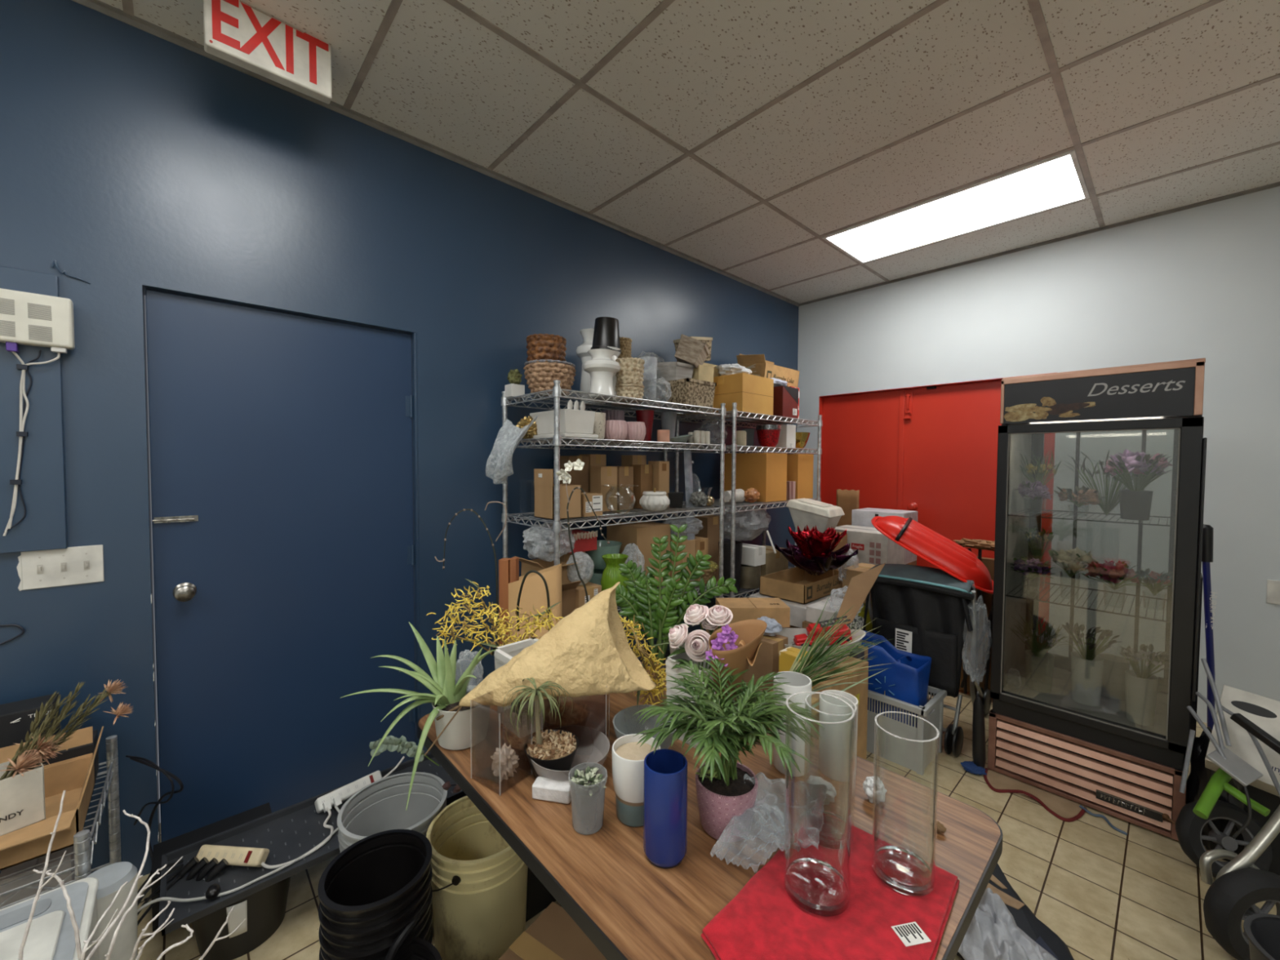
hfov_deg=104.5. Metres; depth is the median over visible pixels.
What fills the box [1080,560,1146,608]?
bunch
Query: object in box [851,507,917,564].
carton
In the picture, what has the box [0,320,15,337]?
air vent
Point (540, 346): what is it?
wicker basket
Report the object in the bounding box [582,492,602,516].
cardboard box
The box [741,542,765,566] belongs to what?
box
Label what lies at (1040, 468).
bunch
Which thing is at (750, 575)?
tin canister
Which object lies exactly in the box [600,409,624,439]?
ribbed pot
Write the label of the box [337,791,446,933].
bucket
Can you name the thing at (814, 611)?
printed box
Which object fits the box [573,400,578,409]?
picket
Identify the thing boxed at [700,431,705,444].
pillar candle
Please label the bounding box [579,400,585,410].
picket
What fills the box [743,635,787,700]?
cardboard box
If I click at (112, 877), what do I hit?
bin
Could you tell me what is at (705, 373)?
cardboard box
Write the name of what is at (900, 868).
vase
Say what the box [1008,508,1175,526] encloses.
wire shelf
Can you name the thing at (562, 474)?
orchid plant
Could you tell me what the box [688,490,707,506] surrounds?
decorative ball
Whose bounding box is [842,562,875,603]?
cardboard box
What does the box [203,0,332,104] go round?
exit sign
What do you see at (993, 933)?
bag
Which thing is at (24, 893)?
carton
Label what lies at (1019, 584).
wire shelf
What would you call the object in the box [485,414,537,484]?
bubble wrap
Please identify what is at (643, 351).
clear bag
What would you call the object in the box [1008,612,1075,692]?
bunch
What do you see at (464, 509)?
orchid plant
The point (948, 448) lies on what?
door
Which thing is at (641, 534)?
cardboard box
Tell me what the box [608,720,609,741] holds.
acrylic box
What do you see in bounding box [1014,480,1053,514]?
bunch
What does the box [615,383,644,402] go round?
rope basket
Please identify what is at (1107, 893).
floor
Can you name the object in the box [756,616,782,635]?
plastic bag
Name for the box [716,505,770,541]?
bag
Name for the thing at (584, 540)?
gift box
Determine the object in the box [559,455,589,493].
cardboard box
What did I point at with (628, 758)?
pot
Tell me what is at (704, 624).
rose
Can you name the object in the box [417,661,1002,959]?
work table
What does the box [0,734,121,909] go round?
wire rack
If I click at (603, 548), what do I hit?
glass bowl
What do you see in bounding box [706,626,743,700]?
cardboard box
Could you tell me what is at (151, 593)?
trim
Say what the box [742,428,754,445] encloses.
vase
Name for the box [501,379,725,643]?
wire shelving
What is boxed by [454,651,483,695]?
clear bag
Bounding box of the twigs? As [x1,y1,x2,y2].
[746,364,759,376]
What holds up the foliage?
in the square planter at (670, 661)
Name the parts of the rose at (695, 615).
stem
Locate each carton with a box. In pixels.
[0,826,84,907]
[775,424,795,448]
[778,646,813,695]
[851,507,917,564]
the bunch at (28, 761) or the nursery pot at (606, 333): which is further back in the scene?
the nursery pot at (606, 333)
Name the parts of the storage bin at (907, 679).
handle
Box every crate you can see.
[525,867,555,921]
[866,685,946,775]
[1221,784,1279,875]
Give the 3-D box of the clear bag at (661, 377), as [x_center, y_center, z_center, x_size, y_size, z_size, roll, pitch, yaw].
[0.094,-0.481,2.682,0.162,0.146,0.153,-2,3,-43]
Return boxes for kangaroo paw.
[426,578,563,655]
[618,614,670,709]
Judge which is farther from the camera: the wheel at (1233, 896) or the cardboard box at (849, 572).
the cardboard box at (849, 572)
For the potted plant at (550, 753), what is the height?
0.208 m
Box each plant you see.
[340,622,495,810]
[434,501,506,644]
[502,677,609,779]
[555,458,609,602]
[615,524,737,671]
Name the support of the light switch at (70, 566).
attached to the wall at (133, 160)
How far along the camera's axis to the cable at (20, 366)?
1.45 m
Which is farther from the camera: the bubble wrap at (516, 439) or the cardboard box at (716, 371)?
the cardboard box at (716, 371)
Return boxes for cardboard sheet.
[835,562,885,625]
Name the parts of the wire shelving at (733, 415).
post, post, wire shelf, wire shelf, wire shelf, wire shelf, post, post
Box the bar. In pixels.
[1230,712,1279,754]
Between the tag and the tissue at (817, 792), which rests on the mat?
the tag
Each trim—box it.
[71,0,1279,306]
[151,593,159,841]
[411,333,420,746]
[818,372,1057,652]
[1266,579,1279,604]
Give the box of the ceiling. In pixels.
[98,0,1279,303]
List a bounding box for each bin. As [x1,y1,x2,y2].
[0,876,98,959]
[86,862,137,959]
[786,497,844,533]
[861,631,931,728]
[862,564,991,757]
[1243,913,1279,959]
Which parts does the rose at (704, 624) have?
stem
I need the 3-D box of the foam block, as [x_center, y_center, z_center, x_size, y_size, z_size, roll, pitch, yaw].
[-0.177,0.629,1.007,0.080,0.030,0.032,1,2,12]
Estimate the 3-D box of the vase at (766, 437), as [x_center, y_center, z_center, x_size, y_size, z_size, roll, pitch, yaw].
[0.880,-0.286,3.402,0.160,0.125,0.160,-2,3,-43]
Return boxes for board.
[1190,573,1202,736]
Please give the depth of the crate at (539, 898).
1.53 m
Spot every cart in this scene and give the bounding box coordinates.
[953,537,995,698]
[1178,658,1279,838]
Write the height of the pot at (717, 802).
0.105 m
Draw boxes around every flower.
[470,698,531,782]
[774,524,857,575]
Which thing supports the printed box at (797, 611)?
on the cardboard box at (791, 626)
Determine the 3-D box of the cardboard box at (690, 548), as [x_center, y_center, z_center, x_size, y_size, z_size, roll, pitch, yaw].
[0.226,0.471,2.893,0.111,0.251,0.160,-2,3,-43]
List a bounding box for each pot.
[591,316,621,354]
[592,412,605,439]
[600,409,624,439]
[604,420,627,439]
[611,733,660,826]
[625,421,645,440]
[694,761,758,842]
[795,431,809,448]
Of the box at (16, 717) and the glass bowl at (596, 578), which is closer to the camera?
the box at (16, 717)
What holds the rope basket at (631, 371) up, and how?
on the rope basket at (636, 391)
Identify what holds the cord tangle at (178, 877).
hanging from the table at (289, 833)
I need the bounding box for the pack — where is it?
[768,377,787,386]
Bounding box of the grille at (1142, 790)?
[987,709,1186,840]
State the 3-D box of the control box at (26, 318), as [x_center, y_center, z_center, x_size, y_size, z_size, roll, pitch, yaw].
[-1.826,-0.454,1.400,0.300,0.173,0.046,-2,3,-43]
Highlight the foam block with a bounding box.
[532,776,571,804]
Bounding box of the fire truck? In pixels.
[791,615,852,646]
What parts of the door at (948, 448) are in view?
handle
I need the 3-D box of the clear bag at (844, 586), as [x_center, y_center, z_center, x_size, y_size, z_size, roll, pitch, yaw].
[1.044,0.620,2.528,0.172,0.158,0.171,-2,3,-43]
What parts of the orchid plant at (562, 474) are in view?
flower stem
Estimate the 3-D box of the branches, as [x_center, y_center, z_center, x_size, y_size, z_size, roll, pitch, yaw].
[-0.874,0.950,0.843,0.320,0.835,0.175,1,2,16]
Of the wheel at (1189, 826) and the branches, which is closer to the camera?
the branches
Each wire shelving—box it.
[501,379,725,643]
[674,402,822,616]
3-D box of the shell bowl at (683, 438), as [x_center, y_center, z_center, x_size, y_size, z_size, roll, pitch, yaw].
[0.232,-0.233,2.802,0.148,0.054,0.121,-1,2,-33]
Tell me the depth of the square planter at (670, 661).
1.23 m
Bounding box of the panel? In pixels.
[0,266,67,553]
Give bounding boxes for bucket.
[317,829,431,929]
[318,865,432,952]
[318,884,432,959]
[319,903,432,959]
[337,772,447,850]
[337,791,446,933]
[408,937,441,959]
[426,795,528,959]
[427,925,432,943]
[1097,653,1129,699]
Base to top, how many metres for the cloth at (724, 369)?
0.105 m
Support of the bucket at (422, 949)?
on the floor
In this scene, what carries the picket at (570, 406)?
in the trough
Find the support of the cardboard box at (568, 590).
on the wire shelving at (557, 441)
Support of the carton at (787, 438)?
on the wire shelving at (733, 415)
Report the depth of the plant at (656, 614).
1.87 m
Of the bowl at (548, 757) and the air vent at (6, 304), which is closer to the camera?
the bowl at (548, 757)
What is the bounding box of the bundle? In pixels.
[789,593,893,708]
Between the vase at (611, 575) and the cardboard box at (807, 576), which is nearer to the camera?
the vase at (611, 575)
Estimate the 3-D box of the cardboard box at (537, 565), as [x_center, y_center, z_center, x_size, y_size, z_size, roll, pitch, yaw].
[-0.436,0.423,2.287,0.243,0.139,0.180,2,3,41]
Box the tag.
[891,921,930,946]
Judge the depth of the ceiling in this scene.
1.95 m
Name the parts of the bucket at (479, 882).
handle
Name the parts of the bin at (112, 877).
lid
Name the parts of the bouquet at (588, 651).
stem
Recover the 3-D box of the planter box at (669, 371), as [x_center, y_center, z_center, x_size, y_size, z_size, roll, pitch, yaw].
[0.204,-0.622,2.909,0.157,0.144,0.187,2,3,39]
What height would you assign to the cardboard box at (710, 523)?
0.451 m
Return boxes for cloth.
[715,363,751,376]
[960,760,986,775]
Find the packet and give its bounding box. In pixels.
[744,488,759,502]
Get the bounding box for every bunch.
[0,679,133,780]
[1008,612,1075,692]
[1010,556,1056,593]
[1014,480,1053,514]
[1019,449,1073,511]
[1020,528,1054,588]
[1048,546,1098,597]
[1053,485,1105,516]
[1062,622,1122,706]
[1063,448,1156,515]
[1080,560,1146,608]
[1102,448,1176,520]
[1116,643,1169,726]
[1134,568,1173,610]
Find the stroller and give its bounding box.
[1199,804,1279,884]
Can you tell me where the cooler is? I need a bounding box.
[987,357,1207,840]
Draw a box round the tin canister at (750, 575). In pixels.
[739,564,760,588]
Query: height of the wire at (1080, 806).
0.017 m
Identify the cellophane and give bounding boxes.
[837,548,858,581]
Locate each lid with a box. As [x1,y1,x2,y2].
[869,564,973,600]
[871,515,993,594]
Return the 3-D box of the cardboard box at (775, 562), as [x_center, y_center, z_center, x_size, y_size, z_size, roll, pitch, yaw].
[0.870,0.580,3.453,0.280,0.201,0.201,-2,3,-43]
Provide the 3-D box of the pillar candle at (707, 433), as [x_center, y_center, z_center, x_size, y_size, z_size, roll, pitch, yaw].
[0.393,-0.248,2.925,0.038,0.078,0.038,-2,3,-43]
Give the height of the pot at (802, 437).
0.118 m
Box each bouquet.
[424,582,656,755]
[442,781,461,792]
[705,619,767,701]
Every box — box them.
[0,288,75,353]
[0,693,60,748]
[0,725,103,871]
[0,760,45,835]
[41,729,98,782]
[497,901,607,959]
[498,556,519,644]
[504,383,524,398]
[514,555,577,584]
[533,468,582,519]
[548,549,585,582]
[550,529,597,553]
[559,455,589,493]
[561,580,581,617]
[575,580,601,608]
[579,453,605,493]
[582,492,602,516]
[590,466,617,511]
[606,520,671,589]
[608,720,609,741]
[617,466,633,510]
[621,454,646,466]
[630,464,652,508]
[648,461,669,506]
[656,361,694,384]
[670,537,695,582]
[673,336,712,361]
[674,333,710,368]
[675,362,719,416]
[679,535,708,562]
[691,364,713,382]
[693,514,719,586]
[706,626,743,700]
[713,373,773,417]
[715,597,790,626]
[724,453,786,502]
[736,353,799,387]
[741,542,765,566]
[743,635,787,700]
[749,590,843,628]
[760,545,788,576]
[760,566,843,604]
[770,689,820,738]
[773,385,798,417]
[782,625,801,628]
[786,453,813,498]
[786,480,795,500]
[788,386,799,418]
[802,620,826,628]
[803,532,847,582]
[805,596,857,626]
[813,656,868,759]
[834,524,904,567]
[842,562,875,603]
[848,640,875,661]
[906,560,916,565]
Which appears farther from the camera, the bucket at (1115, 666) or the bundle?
the bucket at (1115, 666)
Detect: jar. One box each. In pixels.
[639,488,669,511]
[735,431,746,445]
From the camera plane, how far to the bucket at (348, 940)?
1.09 m
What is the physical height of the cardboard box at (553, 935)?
0.301 m
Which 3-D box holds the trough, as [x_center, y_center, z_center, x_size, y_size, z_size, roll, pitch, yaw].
[-0.367,-0.255,2.328,0.186,0.125,0.320,-2,3,-43]
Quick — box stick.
[766,530,776,553]
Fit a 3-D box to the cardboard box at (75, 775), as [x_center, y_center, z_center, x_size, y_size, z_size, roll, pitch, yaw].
[-1.517,0.796,1.194,0.281,0.164,0.417,-2,3,-43]
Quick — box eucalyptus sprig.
[368,735,439,765]
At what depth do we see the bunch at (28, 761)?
1.19 m
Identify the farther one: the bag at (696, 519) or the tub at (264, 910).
the bag at (696, 519)
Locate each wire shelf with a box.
[1005,579,1171,622]
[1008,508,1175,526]
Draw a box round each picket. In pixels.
[567,399,573,408]
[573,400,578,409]
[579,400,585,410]
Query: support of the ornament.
on the wire shelving at (557, 441)
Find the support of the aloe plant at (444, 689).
in the planter at (456, 736)
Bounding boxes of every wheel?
[1175,800,1273,877]
[1203,867,1279,959]
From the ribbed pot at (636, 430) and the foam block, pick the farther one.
the ribbed pot at (636, 430)
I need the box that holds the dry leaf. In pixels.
[929,821,946,833]
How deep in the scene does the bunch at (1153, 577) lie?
2.04 m
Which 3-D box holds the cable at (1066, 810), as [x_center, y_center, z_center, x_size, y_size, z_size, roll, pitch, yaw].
[1.661,1.331,2.109,0.213,0.013,0.353,-2,3,-43]
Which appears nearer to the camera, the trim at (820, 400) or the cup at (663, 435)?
the cup at (663, 435)
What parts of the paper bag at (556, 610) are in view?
cord handle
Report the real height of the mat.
0.013 m
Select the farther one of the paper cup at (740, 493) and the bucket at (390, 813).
the paper cup at (740, 493)
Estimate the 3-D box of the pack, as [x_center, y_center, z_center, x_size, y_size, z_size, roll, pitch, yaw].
[0.936,-0.675,3.466,0.264,0.070,0.156,-2,3,-43]
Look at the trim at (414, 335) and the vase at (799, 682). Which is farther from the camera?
the trim at (414, 335)
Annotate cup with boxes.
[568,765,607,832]
[657,429,669,442]
[668,492,684,507]
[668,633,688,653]
[724,488,745,502]
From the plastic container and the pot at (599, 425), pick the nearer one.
the plastic container
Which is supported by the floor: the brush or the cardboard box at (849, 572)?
the brush
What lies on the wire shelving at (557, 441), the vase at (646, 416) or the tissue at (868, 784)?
the vase at (646, 416)
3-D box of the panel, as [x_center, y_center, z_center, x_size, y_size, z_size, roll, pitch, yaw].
[-2.081,-0.194,1.220,0.867,0.827,0.020,-2,3,-43]
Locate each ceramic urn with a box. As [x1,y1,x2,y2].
[576,328,605,405]
[582,348,620,399]
[597,346,620,402]
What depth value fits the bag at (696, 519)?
2.97 m
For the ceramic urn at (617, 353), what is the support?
on the wire shelving at (557, 441)
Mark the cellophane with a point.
(856, 558)
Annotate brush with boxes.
[1201,524,1217,729]
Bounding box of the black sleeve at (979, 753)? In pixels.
[972,695,986,768]
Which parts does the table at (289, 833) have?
power strip, knob, power strip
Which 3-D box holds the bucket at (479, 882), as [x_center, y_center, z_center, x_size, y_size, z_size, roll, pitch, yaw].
[-0.456,1.163,1.418,0.288,0.373,0.290,-2,3,-43]
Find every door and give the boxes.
[145,288,416,841]
[821,390,899,509]
[897,379,1054,652]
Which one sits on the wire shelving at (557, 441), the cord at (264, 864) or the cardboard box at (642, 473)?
the cardboard box at (642, 473)
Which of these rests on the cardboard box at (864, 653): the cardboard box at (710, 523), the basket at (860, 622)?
the basket at (860, 622)
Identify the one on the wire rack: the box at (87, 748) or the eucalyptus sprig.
the box at (87, 748)
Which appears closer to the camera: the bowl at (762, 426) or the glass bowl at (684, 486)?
the glass bowl at (684, 486)
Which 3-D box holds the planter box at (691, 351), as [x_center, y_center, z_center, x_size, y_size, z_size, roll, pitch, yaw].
[0.313,-0.754,2.949,0.185,0.193,0.183,1,2,16]
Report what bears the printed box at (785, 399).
on the wire shelving at (733, 415)
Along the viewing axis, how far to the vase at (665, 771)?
0.83 m
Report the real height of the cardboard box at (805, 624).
0.581 m
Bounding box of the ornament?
[515,416,537,439]
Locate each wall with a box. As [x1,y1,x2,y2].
[0,0,798,876]
[794,186,1279,723]
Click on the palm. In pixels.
(719, 725)
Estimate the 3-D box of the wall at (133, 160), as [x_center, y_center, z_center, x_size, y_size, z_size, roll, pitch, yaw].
[-1.354,-0.086,2.007,7.400,2.820,0.140,-2,3,-43]
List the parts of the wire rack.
post, post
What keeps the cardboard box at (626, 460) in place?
on the wire shelving at (557, 441)
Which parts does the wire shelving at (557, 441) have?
post, post, wire shelf, wire shelf, wire shelf, wire shelf, post, post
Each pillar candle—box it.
[688,431,693,443]
[693,430,700,443]
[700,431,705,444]
[705,431,710,444]
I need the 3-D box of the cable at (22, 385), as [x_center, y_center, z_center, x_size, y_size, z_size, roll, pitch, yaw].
[-1.787,-0.112,1.457,0.123,0.546,0.022,-2,3,-43]
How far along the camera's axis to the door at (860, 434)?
4.09 m
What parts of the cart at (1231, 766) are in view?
frame, silver plate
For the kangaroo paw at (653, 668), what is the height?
0.258 m
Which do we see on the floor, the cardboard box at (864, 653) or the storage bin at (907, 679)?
the cardboard box at (864, 653)
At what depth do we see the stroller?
1.43 m
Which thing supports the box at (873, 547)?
on the cardboard box
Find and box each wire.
[0,623,25,644]
[50,259,90,284]
[1079,804,1127,835]
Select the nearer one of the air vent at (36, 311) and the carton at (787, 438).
the air vent at (36, 311)
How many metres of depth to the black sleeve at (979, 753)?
2.25 m
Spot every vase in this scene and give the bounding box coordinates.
[600,553,629,605]
[635,409,654,441]
[643,749,687,868]
[660,411,676,436]
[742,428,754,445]
[756,429,780,447]
[773,671,811,776]
[783,691,854,916]
[803,692,857,849]
[818,689,857,782]
[871,711,939,896]
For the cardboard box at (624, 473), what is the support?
on the wire shelving at (557, 441)
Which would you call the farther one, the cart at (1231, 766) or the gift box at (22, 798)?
the cart at (1231, 766)
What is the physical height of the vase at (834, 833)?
0.238 m
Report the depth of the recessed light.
2.76 m
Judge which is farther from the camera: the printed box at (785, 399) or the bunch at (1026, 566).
the printed box at (785, 399)
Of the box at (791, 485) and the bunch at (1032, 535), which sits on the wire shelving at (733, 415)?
the box at (791, 485)
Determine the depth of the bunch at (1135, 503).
2.03 m
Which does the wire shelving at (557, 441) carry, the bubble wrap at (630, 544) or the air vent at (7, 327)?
the bubble wrap at (630, 544)
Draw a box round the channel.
[684,448,694,580]
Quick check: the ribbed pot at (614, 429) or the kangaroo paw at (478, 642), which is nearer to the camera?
the kangaroo paw at (478, 642)
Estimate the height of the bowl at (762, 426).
0.032 m
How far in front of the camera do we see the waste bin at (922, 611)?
2.46 m
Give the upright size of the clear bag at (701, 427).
0.177 m
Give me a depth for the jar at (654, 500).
2.62 m
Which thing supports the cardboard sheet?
on the cardboard box at (860, 691)
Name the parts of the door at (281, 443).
handle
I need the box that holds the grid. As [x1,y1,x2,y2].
[121,0,1279,290]
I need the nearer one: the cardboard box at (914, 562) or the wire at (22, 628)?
the wire at (22, 628)
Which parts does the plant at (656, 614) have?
stem, stem, stem, pot, stem, stem, stem, stem, stem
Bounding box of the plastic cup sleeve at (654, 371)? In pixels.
[638,355,657,406]
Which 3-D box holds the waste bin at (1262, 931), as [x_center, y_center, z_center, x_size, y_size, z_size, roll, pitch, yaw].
[1.500,1.211,1.082,0.242,0.321,0.242,-2,3,-43]
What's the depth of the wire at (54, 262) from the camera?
1.51 m
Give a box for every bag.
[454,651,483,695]
[500,569,559,645]
[508,563,561,635]
[639,351,666,410]
[644,377,671,404]
[661,515,703,537]
[697,417,727,444]
[713,800,800,869]
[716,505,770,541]
[730,772,826,847]
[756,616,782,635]
[827,586,861,616]
[836,488,859,526]
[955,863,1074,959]
[957,887,1057,959]
[962,581,991,683]
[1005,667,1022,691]
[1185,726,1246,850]
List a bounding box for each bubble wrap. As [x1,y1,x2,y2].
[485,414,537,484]
[522,522,575,561]
[566,551,594,585]
[621,542,644,572]
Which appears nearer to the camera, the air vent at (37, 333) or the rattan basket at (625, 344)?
the air vent at (37, 333)
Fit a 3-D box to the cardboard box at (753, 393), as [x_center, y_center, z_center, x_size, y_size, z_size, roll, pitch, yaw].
[0.635,-0.542,3.247,0.341,0.236,0.331,-2,3,-43]
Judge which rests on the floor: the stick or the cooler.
the cooler
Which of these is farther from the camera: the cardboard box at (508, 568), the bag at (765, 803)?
the cardboard box at (508, 568)
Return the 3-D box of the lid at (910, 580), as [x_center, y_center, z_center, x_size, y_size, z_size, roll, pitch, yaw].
[1.479,0.509,2.596,0.357,0.101,0.520,-2,3,-43]
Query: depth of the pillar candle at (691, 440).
2.88 m
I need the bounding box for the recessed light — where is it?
[822,149,1089,263]
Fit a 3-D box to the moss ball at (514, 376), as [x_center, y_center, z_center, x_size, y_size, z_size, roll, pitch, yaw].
[-0.612,-0.499,2.413,0.069,0.082,0.073,-2,3,-43]
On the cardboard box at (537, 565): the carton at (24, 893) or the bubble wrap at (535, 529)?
the bubble wrap at (535, 529)
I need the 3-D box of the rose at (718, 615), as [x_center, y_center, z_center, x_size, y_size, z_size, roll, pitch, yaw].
[0.187,0.451,1.209,0.076,0.296,0.062,0,2,2]
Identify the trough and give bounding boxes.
[529,408,598,438]
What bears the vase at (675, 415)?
on the wire shelving at (557, 441)
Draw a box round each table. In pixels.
[143,751,466,936]
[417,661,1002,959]
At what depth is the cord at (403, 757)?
1.88 m
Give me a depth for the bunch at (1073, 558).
2.17 m
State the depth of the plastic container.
1.68 m
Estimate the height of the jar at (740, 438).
0.100 m
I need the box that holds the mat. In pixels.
[700,808,959,959]
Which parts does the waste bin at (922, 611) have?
seat, frame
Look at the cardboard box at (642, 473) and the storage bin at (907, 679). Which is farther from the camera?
the cardboard box at (642, 473)
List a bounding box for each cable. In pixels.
[3,350,41,532]
[3,351,60,536]
[983,768,1087,822]
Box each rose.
[668,623,692,662]
[682,604,709,667]
[684,629,710,673]
[701,618,718,671]
[705,604,733,669]
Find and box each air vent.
[0,297,14,315]
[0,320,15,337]
[27,302,51,320]
[28,324,52,342]
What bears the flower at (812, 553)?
on the cardboard box at (788, 584)
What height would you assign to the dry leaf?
0.017 m
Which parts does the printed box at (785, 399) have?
black panel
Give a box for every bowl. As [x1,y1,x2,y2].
[523,729,579,779]
[585,540,622,568]
[585,566,604,585]
[601,484,639,513]
[613,717,678,749]
[669,434,693,443]
[684,486,712,506]
[755,424,781,430]
[778,627,866,671]
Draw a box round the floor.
[137,689,1276,959]
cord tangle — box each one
[125,755,183,877]
[137,859,183,925]
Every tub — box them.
[191,876,290,959]
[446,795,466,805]
[857,600,872,632]
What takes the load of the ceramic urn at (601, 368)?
on the wire shelving at (557, 441)
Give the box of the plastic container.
[1204,684,1279,796]
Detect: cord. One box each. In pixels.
[137,805,339,912]
[261,807,333,869]
[382,755,404,777]
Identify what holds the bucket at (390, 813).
in the bucket at (344, 846)
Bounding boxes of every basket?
[523,359,575,396]
[526,333,566,360]
[612,337,631,407]
[615,357,644,385]
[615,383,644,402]
[663,377,716,410]
[693,560,719,584]
[718,540,742,591]
[846,615,864,646]
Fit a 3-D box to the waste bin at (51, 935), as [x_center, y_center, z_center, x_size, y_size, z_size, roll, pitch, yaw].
[-1.192,1.110,0.878,0.308,0.509,0.308,-2,3,-43]
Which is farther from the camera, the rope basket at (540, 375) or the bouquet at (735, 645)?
the rope basket at (540, 375)
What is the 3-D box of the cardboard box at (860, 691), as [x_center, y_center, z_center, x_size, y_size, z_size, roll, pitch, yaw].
[0.783,1.076,2.273,0.370,0.501,0.363,-2,3,-43]
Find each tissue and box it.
[805,775,836,804]
[862,776,886,804]
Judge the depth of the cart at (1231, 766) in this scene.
1.61 m
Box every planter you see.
[431,684,490,750]
[492,637,557,737]
[665,652,733,751]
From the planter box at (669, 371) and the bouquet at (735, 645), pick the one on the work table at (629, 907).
the bouquet at (735, 645)
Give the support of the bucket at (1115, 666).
on the cooler
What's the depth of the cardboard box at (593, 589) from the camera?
2.29 m
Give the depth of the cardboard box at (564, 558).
2.50 m
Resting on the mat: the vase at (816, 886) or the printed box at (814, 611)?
the vase at (816, 886)
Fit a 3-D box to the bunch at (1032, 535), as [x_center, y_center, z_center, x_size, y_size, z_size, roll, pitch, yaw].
[1.936,0.376,2.414,0.120,0.290,0.105,0,2,-8]
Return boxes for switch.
[17,544,104,591]
[243,850,252,862]
[368,774,374,782]
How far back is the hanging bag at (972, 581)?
2.36 m
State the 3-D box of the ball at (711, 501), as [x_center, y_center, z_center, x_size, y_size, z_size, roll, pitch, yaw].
[0.406,0.123,2.924,0.064,0.064,0.064,-2,3,-43]
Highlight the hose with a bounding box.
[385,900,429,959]
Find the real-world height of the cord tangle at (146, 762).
0.468 m
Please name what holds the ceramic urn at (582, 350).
on the wire shelving at (557, 441)
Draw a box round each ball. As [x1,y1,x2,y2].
[506,368,522,384]
[704,495,714,506]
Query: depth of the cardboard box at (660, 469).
2.82 m
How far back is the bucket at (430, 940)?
1.23 m
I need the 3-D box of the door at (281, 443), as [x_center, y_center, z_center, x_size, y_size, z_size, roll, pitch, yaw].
[-1.341,0.333,1.973,0.850,1.961,0.102,-2,3,-43]
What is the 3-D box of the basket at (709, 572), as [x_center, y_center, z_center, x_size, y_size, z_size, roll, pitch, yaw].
[0.366,0.530,2.892,0.184,0.134,0.185,1,2,19]
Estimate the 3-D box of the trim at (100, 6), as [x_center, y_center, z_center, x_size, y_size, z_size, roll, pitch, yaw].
[0.264,-1.416,0.222,7.400,0.022,4.600,-2,3,-43]
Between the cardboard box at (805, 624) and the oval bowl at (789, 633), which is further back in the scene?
the cardboard box at (805, 624)
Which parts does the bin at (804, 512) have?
lid panel, lid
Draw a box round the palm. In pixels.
[632,654,825,786]
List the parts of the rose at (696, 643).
stem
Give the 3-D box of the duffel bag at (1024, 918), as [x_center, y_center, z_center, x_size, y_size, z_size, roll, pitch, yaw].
[1.037,1.326,1.482,0.356,0.057,0.509,0,2,2]
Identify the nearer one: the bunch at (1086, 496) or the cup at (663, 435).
the bunch at (1086, 496)
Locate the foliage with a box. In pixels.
[668,643,711,673]
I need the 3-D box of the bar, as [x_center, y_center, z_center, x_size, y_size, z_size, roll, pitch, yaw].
[1.945,0.803,1.538,0.026,0.088,0.162,0,2,-8]
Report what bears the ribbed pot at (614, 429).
on the wire shelving at (557, 441)
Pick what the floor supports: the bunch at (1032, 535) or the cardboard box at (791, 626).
the cardboard box at (791, 626)
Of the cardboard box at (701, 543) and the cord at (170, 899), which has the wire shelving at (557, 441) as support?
the cardboard box at (701, 543)
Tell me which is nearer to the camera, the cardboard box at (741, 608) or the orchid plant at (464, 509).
the orchid plant at (464, 509)
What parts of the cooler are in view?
door, header frame, door handle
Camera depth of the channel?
2.91 m
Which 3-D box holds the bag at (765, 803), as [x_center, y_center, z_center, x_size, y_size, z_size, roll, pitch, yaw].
[0.219,0.616,0.865,0.181,0.065,0.084,-1,2,-33]
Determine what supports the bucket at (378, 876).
in the bucket at (348, 940)
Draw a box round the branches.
[17,790,246,959]
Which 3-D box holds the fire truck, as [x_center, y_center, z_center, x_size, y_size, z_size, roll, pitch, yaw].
[0.808,0.691,2.207,0.248,0.169,0.108,0,2,5]
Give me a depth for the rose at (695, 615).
1.21 m

